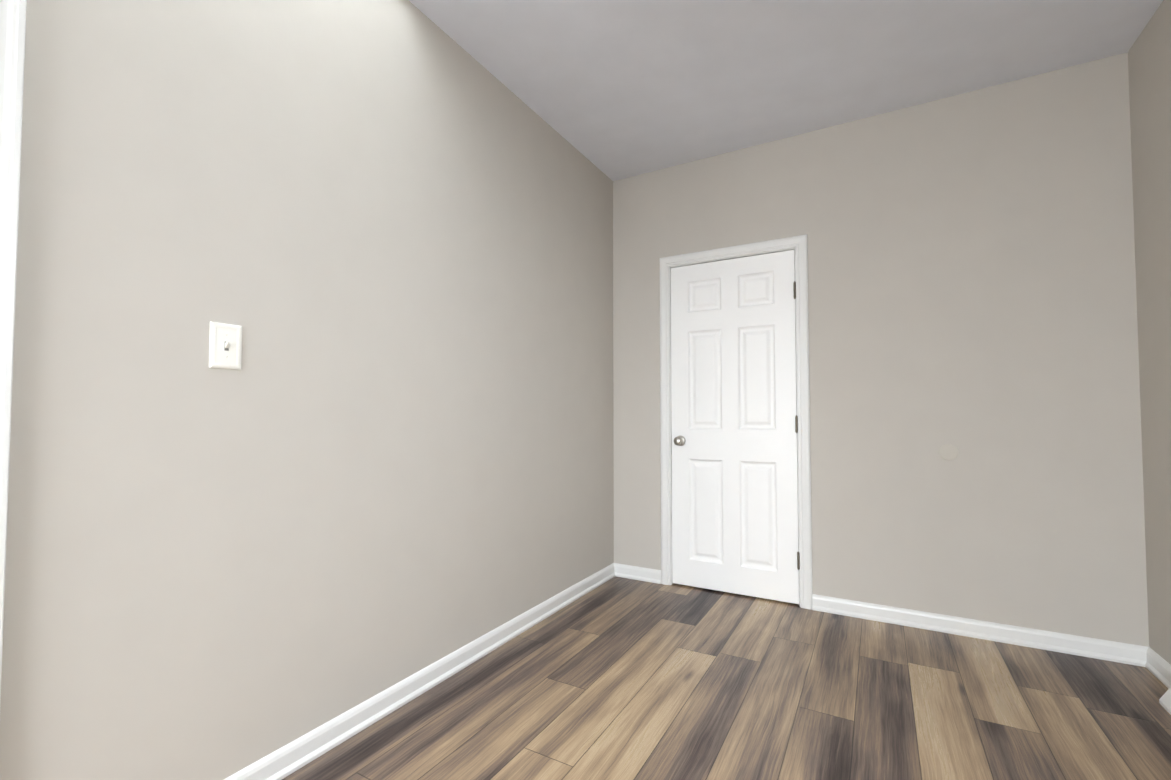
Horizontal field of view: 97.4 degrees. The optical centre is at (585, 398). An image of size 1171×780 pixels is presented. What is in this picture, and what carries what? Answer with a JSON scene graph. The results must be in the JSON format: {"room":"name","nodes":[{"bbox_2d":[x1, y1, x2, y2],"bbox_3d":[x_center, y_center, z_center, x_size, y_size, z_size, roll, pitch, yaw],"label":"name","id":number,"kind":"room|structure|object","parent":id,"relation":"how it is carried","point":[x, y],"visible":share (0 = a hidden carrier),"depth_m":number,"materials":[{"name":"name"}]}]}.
{"room":"empty bedroom","nodes":[
{"label":"empty bedroom","id":0,"kind":"room"},
{"bbox_2d":[0,0,613,779],"bbox_3d":[-1.449,-0.250,0.759,0.120,2.700,6.668,-1,-2,30],"label":"wall","id":1,"kind":"structure","parent":0,"point":[380,232],"depth_m":1.54,"materials":[{"name":"beige paint"}]},
{"bbox_2d":[0,0,26,699],"bbox_3d":[-1.480,0.058,0.685,0.160,2.080,0.950,-1,-2,30],"label":"trim","id":2,"kind":"structure","parent":1,"relation":"attached to","point":[12,31],"depth_m":1.06,"materials":[{"name":"white wood"}]},
{"bbox_2d":[209,322,241,369],"bbox_3d":[-0.990,-0.145,1.423,0.018,0.125,0.080,-1,-2,30],"label":"light switch","id":3,"kind":"object","parent":1,"relation":"attached to","point":[225,346],"visible":1,"depth_m":1.42,"materials":[{"name":"plastic"}]},
{"bbox_2d":[224,563,615,779],"bbox_3d":[-0.495,1.110,2.251,0.022,0.083,2.815,-1,-2,30],"label":"baseboard","id":4,"kind":"structure","parent":1,"relation":"attached to","point":[283,762],"depth_m":1.90,"materials":[{"name":"white wood"}]},
{"bbox_2d":[282,576,1170,779],"bbox_3d":[-0.280,1.127,0.049,2.808,0.100,6.668,-1,-2,30],"label":"floor","id":5,"kind":"structure","parent":0,"point":[617,678],"depth_m":1.90,"materials":[{"name":"wood"}]},
{"bbox_2d":[409,0,1162,180],"bbox_3d":[-0.280,-1.671,0.143,2.808,0.100,6.668,-1,-2,30],"label":"ceiling","id":6,"kind":"structure","parent":0,"point":[614,90],"depth_m":2.33,"materials":[{"name":"paint"}]},
{"bbox_2d":[613,52,1148,646],"bbox_3d":[1.337,-0.177,2.941,2.568,2.700,0.120,-1,-2,30],"label":"wall","id":7,"kind":"structure","parent":0,"point":[971,280],"depth_m":2.58,"materials":[{"name":"beige paint"}]},
{"bbox_2d":[616,563,660,583],"bbox_3d":[0.348,1.148,3.378,0.314,0.083,0.022,-1,-2,30],"label":"baseboard","id":8,"kind":"structure","parent":7,"relation":"attached to","point":[622,570],"depth_m":3.37,"materials":[{"name":"white wood"}]},
{"bbox_2d":[671,250,799,603],"bbox_3d":[0.874,0.156,3.108,0.758,2.023,0.106,-1,-2,30],"label":"door","id":9,"kind":"structure","parent":7,"relation":"in","point":[734,439],"depth_m":3.11,"materials":[{"name":"white wood"}]},
{"bbox_2d":[660,234,812,609],"bbox_3d":[0.903,0.127,3.168,0.894,2.109,0.139,-1,-2,30],"label":"door frame","id":10,"kind":"structure","parent":7,"relation":"attached to","point":[798,245],"depth_m":3.00,"materials":[{"name":"white wood"}]},
{"bbox_2d":[939,444,958,460],"bbox_3d":[1.820,0.270,2.579,0.082,0.082,0.006,-1,-2,30],"label":"electrical outlet cover","id":11,"kind":"object","parent":7,"relation":"attached to","point":[948,452],"visible":1,"depth_m":2.58,"materials":[{"name":"paint"}]},
{"bbox_2d":[812,594,1139,665],"bbox_3d":[1.842,1.118,2.533,1.332,0.084,0.025,-1,-2,30],"label":"baseboard","id":12,"kind":"structure","parent":7,"relation":"attached to","point":[1119,652],"depth_m":2.48,"materials":[{"name":"white wood"}]},
{"bbox_2d":[1128,0,1170,664],"bbox_3d":[0.889,-0.294,-0.568,0.120,2.700,6.668,-1,-2,30],"label":"wall","id":13,"kind":"structure","parent":0,"point":[1149,62],"depth_m":2.12,"materials":[{"name":"beige paint"}]},
{"bbox_2d":[1140,646,1170,688],"bbox_3d":[2.311,1.102,2.033,0.022,0.084,0.346,-1,-2,30],"label":"baseboard","id":14,"kind":"structure","parent":13,"relation":"attached to","point":[1159,667],"depth_m":2.13,"materials":[{"name":"white wood"}]},
{"bbox_2d":[1159,687,1170,714],"bbox_3d":[2.039,1.062,1.635,0.100,0.136,0.616,-1,-2,30],"label":"air vent","id":15,"kind":"object","parent":13,"relation":"in","point":[1165,700],"visible":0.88,"depth_m":1.90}
]}

